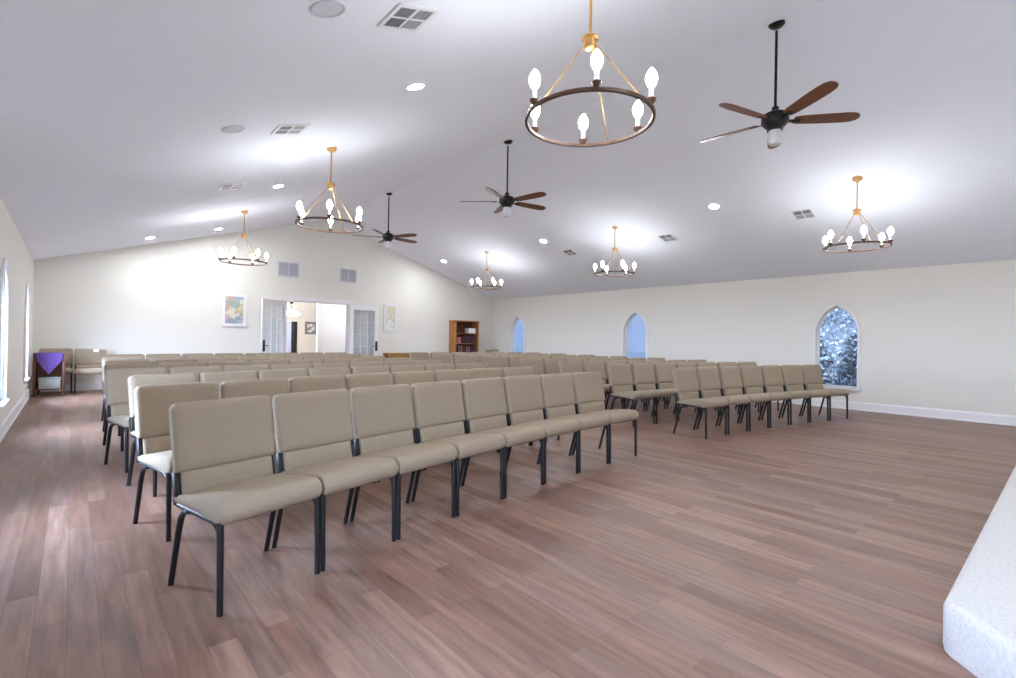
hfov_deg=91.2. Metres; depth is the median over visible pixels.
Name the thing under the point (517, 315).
window
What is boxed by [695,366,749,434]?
padded chair
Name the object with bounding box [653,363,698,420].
padded chair
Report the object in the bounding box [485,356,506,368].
padded chair
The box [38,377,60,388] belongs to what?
storage box
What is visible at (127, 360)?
padded chair
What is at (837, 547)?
floor
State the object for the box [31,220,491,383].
wall
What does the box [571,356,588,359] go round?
padded chair
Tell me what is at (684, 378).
padded chair
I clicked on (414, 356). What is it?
padded chair
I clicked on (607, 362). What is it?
padded chair
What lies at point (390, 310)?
picture
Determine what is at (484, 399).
padded chair
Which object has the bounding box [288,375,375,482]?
padded chair
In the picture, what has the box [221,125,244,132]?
ceiling speaker
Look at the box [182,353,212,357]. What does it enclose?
padded chair
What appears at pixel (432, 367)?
padded chair
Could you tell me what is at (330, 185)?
chandelier
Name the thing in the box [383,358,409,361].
padded chair
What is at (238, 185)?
ceiling vent
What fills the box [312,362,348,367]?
padded chair
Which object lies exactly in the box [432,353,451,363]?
padded chair
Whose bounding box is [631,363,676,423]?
padded chair
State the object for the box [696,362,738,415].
padded chair
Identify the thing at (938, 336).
wall
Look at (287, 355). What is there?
padded chair
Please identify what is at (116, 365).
padded chair
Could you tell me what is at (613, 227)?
chandelier
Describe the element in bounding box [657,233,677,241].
ceiling vent
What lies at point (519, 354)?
padded chair
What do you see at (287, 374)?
padded chair
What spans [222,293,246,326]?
picture
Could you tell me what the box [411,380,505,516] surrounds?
padded chair
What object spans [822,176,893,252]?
chandelier
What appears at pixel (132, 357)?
padded chair
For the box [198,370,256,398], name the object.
padded chair
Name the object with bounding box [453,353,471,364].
padded chair
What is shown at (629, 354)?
ground
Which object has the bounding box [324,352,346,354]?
padded chair
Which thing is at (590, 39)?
chandelier
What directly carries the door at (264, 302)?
in the wall at (164, 297)
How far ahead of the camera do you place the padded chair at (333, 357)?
8.64 m
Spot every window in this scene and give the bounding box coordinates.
[0,258,9,408]
[23,283,29,382]
[509,315,525,352]
[622,311,647,361]
[813,303,860,390]
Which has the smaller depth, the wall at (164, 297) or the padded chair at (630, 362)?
the padded chair at (630, 362)
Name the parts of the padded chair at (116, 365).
leg, leg, backrest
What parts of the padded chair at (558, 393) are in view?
frame, backrest, leg, seat, leg, leg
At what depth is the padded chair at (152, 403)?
3.15 m
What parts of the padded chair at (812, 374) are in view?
leg, backrest, leg, leg, seat, leg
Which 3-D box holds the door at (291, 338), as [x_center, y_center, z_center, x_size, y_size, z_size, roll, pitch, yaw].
[-7.325,0.252,16.779,0.380,1.690,0.050,1,0,-41]
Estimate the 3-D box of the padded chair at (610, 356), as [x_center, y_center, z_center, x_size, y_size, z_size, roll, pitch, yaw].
[2.660,0.834,11.320,0.505,0.870,0.547,1,0,-27]
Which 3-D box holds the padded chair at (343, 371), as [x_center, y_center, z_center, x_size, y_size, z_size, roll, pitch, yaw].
[-1.755,0.745,5.237,0.548,0.870,0.505,1,0,38]
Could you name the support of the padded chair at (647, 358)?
on the floor
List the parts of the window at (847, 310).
sill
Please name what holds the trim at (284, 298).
attached to the wall at (164, 297)
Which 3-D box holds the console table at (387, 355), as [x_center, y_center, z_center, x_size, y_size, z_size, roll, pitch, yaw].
[-3.266,0.789,14.698,0.780,0.755,0.400,1,0,-41]
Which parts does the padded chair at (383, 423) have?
leg, backrest, frame, leg, seat, leg, leg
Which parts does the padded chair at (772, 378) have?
leg, backrest, leg, leg, seat, leg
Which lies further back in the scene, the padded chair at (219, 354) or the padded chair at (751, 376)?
the padded chair at (219, 354)
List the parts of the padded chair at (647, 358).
backrest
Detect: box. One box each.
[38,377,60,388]
[465,328,475,332]
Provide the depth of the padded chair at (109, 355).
7.75 m
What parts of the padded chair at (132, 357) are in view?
leg, backrest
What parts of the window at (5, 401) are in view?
sill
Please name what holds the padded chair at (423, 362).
on the floor
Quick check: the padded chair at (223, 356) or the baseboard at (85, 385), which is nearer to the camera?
the padded chair at (223, 356)
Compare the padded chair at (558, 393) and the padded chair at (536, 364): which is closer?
the padded chair at (558, 393)
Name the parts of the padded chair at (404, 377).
backrest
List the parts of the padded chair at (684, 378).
frame, leg, backrest, leg, seat frame, seat, leg, leg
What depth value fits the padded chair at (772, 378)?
7.85 m
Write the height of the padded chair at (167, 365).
0.870 m
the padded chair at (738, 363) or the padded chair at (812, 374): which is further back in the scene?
the padded chair at (738, 363)
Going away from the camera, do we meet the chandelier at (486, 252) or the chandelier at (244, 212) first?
the chandelier at (244, 212)
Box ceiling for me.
[0,0,1015,299]
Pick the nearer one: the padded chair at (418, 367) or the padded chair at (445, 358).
the padded chair at (418, 367)
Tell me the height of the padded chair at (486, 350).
0.870 m
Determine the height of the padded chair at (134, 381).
0.870 m
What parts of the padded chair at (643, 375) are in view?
backrest, leg, seat, leg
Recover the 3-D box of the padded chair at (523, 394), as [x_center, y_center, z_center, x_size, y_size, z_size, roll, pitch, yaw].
[0.296,0.780,4.500,0.547,0.870,0.505,1,0,42]
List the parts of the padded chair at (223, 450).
leg, leg, backrest, frame, seat frame, seat, leg, leg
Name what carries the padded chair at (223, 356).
on the floor
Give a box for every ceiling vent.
[218,183,245,189]
[271,124,309,134]
[377,3,439,31]
[561,249,578,255]
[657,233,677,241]
[790,208,816,219]
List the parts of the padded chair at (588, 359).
backrest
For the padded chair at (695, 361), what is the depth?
10.03 m
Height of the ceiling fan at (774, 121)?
1.245 m
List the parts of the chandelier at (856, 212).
bulb, bulb, rod, bulb, bulb, bulb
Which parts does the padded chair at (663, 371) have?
backrest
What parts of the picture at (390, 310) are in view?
panel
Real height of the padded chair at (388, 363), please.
0.870 m
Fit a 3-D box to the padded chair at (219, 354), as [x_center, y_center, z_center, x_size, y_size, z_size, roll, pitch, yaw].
[-4.885,0.695,8.893,0.547,0.870,0.505,1,0,39]
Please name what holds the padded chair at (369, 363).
on the floor
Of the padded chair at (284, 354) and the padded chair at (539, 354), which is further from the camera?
the padded chair at (539, 354)
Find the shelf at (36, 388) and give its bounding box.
[35,387,61,390]
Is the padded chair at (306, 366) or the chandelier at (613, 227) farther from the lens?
the chandelier at (613, 227)
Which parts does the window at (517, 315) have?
frame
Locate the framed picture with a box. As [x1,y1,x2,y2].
[305,322,315,333]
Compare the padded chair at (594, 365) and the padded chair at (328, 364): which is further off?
the padded chair at (594, 365)
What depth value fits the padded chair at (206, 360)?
7.05 m
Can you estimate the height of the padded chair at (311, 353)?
0.870 m
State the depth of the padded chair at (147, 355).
8.18 m
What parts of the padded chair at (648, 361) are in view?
backrest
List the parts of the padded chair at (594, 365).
backrest, seat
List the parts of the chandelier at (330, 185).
bulb, bulb, rod, bulb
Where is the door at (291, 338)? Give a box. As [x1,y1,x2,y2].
[286,321,296,352]
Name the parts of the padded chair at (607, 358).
backrest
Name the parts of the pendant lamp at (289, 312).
lamp shade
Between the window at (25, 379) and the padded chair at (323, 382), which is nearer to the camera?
the padded chair at (323, 382)
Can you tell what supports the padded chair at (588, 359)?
on the floor
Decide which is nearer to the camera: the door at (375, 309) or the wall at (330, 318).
the door at (375, 309)
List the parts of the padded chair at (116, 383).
frame, leg, seat frame, seat, leg, backrest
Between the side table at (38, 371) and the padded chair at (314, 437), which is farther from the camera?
the side table at (38, 371)
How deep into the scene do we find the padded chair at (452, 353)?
12.44 m
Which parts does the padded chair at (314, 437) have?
leg, backrest, frame, leg, seat, leg, leg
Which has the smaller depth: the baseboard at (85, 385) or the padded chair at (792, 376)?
the padded chair at (792, 376)
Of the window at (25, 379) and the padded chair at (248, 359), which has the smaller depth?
the padded chair at (248, 359)
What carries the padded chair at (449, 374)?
on the floor
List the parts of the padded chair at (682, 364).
backrest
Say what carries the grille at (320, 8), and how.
attached to the ceiling speaker at (323, 8)
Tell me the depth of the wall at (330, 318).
15.70 m
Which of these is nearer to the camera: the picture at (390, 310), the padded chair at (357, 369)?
the padded chair at (357, 369)
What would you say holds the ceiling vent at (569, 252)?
in the ceiling
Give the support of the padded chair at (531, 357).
on the floor
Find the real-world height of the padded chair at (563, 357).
0.870 m
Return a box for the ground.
[514,348,856,383]
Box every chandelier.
[218,210,267,265]
[295,147,363,232]
[471,251,501,289]
[525,0,657,146]
[593,226,635,276]
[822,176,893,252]
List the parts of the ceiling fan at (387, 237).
light glass, blade, blade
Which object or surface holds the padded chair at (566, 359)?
on the floor
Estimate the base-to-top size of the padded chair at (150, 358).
0.870 m
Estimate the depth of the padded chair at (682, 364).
8.46 m
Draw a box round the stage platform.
[943,466,1015,677]
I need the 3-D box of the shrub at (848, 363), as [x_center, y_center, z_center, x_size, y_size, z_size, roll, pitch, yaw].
[7.767,0.615,10.993,1.034,1.889,1.003,1,0,-17]
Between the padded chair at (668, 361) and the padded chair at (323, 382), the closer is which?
the padded chair at (323, 382)
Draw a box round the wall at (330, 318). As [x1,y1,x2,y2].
[316,303,345,353]
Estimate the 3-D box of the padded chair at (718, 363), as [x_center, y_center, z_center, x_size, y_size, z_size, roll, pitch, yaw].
[4.102,0.856,8.870,0.505,0.870,0.547,1,0,-28]
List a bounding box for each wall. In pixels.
[0,198,33,422]
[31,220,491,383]
[287,301,316,353]
[316,303,345,353]
[491,259,1015,415]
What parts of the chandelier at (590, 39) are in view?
bulb, bulb, arm, bulb, rod, bulb, arm, arm, bulb, bulb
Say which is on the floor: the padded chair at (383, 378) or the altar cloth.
the padded chair at (383, 378)
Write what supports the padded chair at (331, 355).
on the floor
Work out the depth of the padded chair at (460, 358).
10.43 m
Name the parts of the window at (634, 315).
frame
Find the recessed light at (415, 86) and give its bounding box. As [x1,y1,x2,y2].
[406,83,424,90]
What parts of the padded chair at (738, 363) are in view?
backrest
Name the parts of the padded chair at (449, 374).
backrest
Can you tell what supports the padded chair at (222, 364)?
on the floor
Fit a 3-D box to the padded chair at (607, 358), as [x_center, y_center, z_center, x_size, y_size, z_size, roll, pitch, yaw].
[2.357,0.826,10.053,0.505,0.870,0.548,1,0,-30]
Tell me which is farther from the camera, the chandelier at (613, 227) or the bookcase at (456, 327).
the bookcase at (456, 327)
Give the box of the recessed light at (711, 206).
[708,204,719,208]
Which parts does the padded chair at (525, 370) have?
backrest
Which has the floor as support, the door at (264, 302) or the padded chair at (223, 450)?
the padded chair at (223, 450)
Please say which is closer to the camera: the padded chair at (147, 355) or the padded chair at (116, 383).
the padded chair at (116, 383)
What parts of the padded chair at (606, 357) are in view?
backrest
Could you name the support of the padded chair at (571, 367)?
on the floor
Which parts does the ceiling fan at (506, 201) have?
blade, blade, blade, light glass, blade, blade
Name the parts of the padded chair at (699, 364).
backrest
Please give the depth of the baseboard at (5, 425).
6.64 m
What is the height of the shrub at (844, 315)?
3.189 m
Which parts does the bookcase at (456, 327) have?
panel, panel, panel, panel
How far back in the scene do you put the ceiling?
5.74 m
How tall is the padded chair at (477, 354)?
0.870 m
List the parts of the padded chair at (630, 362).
backrest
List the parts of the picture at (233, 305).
panel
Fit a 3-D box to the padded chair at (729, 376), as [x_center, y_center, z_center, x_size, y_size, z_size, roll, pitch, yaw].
[3.413,0.841,7.214,0.505,0.870,0.547,1,0,-34]
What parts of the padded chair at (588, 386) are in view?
leg, frame, backrest, leg, leg, seat, leg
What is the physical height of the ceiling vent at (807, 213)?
0.100 m
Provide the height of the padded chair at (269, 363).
0.870 m
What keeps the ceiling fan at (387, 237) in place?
hanging from the ceiling
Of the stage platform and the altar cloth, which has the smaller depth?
the stage platform
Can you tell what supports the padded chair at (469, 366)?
on the floor
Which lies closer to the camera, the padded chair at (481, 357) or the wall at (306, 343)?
the padded chair at (481, 357)
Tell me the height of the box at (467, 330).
0.165 m
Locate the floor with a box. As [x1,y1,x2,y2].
[0,390,1015,677]
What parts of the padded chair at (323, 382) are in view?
backrest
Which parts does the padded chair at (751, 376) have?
leg, backrest, leg, leg, seat, leg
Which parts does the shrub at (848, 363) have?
stem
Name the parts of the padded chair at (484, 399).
leg, backrest, frame, leg, seat, leg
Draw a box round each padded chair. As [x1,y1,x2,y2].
[37,348,72,394]
[74,349,106,393]
[101,356,144,420]
[102,359,150,435]
[102,363,156,451]
[104,367,167,472]
[106,354,144,357]
[127,373,196,496]
[132,381,218,541]
[146,354,180,356]
[146,356,184,362]
[152,358,193,366]
[159,361,205,373]
[167,395,322,616]
[169,366,221,381]
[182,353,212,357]
[186,355,220,361]
[196,358,233,365]
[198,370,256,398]
[207,360,248,370]
[215,353,243,357]
[220,378,287,454]
[222,355,253,360]
[223,364,268,375]
[235,357,268,364]
[245,353,271,356]
[250,360,286,369]
[255,355,283,359]
[257,368,306,392]
[270,357,301,363]
[270,363,310,375]
[272,389,398,571]
[273,353,297,356]
[285,354,311,357]
[288,359,321,367]
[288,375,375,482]
[300,352,322,355]
[302,356,331,360]
[307,367,350,388]
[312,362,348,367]
[313,354,338,357]
[322,358,353,365]
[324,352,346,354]
[332,356,358,360]
[339,354,362,357]
[345,372,422,481]
[349,361,381,370]
[349,384,457,539]
[351,365,388,373]
[354,358,382,362]
[360,356,384,359]
[382,361,412,371]
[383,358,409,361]
[389,364,423,441]
[393,370,461,469]
[410,352,428,361]
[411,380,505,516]
[413,360,440,365]
[423,363,454,381]
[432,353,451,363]
[434,369,498,452]
[451,352,467,363]
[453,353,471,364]
[455,363,483,369]
[457,355,477,362]
[461,377,545,498]
[470,367,530,445]
[474,353,491,362]
[479,355,498,367]
[485,349,498,352]
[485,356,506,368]
[494,353,511,356]
[500,355,518,366]
[503,366,559,444]
[503,375,580,483]
[508,356,527,366]
[513,353,529,355]
[520,358,542,374]
[529,356,548,373]
[532,353,547,355]
[539,373,610,472]
[543,358,563,373]
[550,356,568,360]
[558,361,581,373]
[565,358,585,371]
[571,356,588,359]
[571,371,638,463]
[582,360,623,408]
[586,358,621,403]
[590,356,608,393]
[605,360,644,410]
[607,358,641,401]
[607,363,655,426]
[609,356,626,359]
[626,360,665,410]
[627,358,661,400]
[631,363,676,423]
[647,358,664,400]
[647,360,685,408]
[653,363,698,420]
[667,360,687,406]
[672,367,727,438]
[675,362,718,415]
[687,360,706,366]
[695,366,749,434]
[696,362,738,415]
[717,362,758,411]
[718,366,770,430]
[737,362,778,410]
[739,365,790,427]
[760,365,809,424]
[780,365,829,422]
[801,365,849,419]
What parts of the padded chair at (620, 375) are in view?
leg, backrest, seat frame, seat, leg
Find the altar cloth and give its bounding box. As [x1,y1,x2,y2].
[35,352,62,373]
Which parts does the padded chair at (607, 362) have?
backrest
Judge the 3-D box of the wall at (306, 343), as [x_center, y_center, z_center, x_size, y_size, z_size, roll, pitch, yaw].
[-6.913,-0.245,17.306,6.000,2.700,0.150,1,0,-41]
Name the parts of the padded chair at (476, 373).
backrest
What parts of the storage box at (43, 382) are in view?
lid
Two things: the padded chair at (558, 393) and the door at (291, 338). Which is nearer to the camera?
the padded chair at (558, 393)
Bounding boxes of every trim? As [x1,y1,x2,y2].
[281,296,352,353]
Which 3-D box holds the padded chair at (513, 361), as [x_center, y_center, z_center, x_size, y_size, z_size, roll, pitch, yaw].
[0.338,0.790,9.903,0.505,0.870,0.547,1,0,-36]
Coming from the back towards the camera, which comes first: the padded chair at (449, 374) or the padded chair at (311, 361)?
the padded chair at (311, 361)
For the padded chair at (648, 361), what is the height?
0.870 m
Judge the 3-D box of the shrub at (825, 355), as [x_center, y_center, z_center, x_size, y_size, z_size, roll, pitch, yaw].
[7.704,0.553,12.615,1.074,2.016,1.060,1,0,-41]
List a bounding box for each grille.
[223,127,242,131]
[314,2,342,15]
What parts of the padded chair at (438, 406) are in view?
leg, backrest, frame, leg, seat, leg, leg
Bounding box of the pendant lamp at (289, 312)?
[287,301,299,314]
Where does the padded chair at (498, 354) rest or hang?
on the floor
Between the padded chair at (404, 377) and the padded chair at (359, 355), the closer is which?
the padded chair at (404, 377)
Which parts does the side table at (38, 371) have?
leg, panel, leg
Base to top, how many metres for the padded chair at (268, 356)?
0.870 m
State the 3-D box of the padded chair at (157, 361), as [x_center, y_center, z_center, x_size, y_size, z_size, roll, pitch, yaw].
[-4.300,0.701,6.541,0.547,0.870,0.505,1,0,35]
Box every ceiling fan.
[352,192,416,247]
[460,140,545,216]
[700,19,859,148]
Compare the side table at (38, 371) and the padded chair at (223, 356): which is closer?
the padded chair at (223, 356)
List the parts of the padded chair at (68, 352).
backrest, seat, leg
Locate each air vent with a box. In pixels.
[278,261,298,277]
[340,268,356,282]
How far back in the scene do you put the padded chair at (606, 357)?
11.25 m
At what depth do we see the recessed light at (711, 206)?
8.39 m
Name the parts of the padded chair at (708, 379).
leg, backrest, leg, seat, leg, leg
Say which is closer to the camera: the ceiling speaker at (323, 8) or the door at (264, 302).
the ceiling speaker at (323, 8)
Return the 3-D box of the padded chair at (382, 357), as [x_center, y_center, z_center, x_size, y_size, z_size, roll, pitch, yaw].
[-2.311,0.741,8.894,0.505,0.870,0.548,1,0,-44]
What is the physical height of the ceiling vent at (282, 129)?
0.100 m
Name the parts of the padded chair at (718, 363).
backrest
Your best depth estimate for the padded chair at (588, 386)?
5.26 m
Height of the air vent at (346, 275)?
0.390 m
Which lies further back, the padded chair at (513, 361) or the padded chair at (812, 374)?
the padded chair at (513, 361)
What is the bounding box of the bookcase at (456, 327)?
[449,320,479,352]
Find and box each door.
[260,298,286,352]
[286,321,296,352]
[349,305,378,355]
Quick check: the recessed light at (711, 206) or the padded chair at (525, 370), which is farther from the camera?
the recessed light at (711, 206)
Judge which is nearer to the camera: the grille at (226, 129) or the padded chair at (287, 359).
the grille at (226, 129)
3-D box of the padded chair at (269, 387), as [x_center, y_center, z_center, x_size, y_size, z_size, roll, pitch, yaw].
[-1.735,0.742,3.643,0.547,0.870,0.505,1,0,35]
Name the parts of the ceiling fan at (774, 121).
blade, blade, blade, light glass, blade, blade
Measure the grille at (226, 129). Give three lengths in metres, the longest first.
0.174 x 0.174 x 0.009 m
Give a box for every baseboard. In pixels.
[0,384,31,441]
[36,382,102,391]
[771,398,1015,425]
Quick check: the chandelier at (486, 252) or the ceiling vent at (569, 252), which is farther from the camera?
the chandelier at (486, 252)
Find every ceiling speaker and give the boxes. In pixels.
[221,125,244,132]
[310,0,345,17]
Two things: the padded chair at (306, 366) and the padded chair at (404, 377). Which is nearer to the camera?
the padded chair at (404, 377)
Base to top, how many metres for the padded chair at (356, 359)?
0.870 m
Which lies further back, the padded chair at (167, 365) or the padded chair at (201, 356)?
the padded chair at (201, 356)
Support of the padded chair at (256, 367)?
on the floor
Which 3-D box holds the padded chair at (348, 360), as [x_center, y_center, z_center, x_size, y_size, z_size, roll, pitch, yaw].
[-2.415,0.736,7.412,0.547,0.870,0.505,1,0,42]
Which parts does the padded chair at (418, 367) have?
backrest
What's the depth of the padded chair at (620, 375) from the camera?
7.39 m
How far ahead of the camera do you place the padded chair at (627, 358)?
10.47 m
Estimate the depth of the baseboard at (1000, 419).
8.62 m
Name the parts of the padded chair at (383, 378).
backrest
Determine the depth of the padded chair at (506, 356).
11.04 m
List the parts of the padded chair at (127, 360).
leg, backrest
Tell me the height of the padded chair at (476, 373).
0.870 m
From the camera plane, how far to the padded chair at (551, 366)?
9.25 m
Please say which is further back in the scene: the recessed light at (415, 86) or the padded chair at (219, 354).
the padded chair at (219, 354)
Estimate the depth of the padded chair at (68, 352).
9.97 m
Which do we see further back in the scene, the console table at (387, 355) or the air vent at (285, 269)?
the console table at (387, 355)
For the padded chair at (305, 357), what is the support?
on the floor
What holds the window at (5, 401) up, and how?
in the wall at (20, 263)
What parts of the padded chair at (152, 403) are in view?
frame, leg, seat frame, seat, leg, backrest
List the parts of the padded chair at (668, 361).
backrest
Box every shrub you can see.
[820,308,856,384]
[820,332,836,384]
[831,326,856,386]
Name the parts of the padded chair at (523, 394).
frame, leg, backrest, leg, leg, seat, leg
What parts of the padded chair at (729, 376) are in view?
leg, backrest, leg, leg, seat, leg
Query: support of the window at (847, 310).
in the wall at (938, 336)
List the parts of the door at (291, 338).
blue panel, black panel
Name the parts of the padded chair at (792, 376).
leg, backrest, leg, leg, seat, leg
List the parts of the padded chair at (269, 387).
backrest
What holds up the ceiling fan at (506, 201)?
hanging from the ceiling
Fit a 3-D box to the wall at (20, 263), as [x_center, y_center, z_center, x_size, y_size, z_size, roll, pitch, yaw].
[-3.575,-0.099,3.063,0.160,2.720,18.120,1,0,-41]
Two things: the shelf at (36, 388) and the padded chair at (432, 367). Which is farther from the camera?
the shelf at (36, 388)
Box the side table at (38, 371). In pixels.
[32,353,64,396]
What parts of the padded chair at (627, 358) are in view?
backrest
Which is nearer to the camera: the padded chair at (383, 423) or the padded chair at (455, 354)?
the padded chair at (383, 423)
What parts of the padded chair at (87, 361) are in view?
leg, seat, backrest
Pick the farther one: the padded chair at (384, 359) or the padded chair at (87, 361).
the padded chair at (87, 361)
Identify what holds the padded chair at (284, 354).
on the floor
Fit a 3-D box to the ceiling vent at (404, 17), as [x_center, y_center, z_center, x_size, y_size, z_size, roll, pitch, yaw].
[-0.648,-2.084,3.232,0.290,0.100,0.300,1,0,-41]
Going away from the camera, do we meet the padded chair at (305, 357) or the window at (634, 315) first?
the padded chair at (305, 357)
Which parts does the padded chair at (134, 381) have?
leg, frame, leg, backrest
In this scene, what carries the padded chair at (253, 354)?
on the floor
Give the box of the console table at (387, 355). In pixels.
[382,353,409,358]
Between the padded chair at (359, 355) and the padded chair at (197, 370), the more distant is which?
the padded chair at (359, 355)

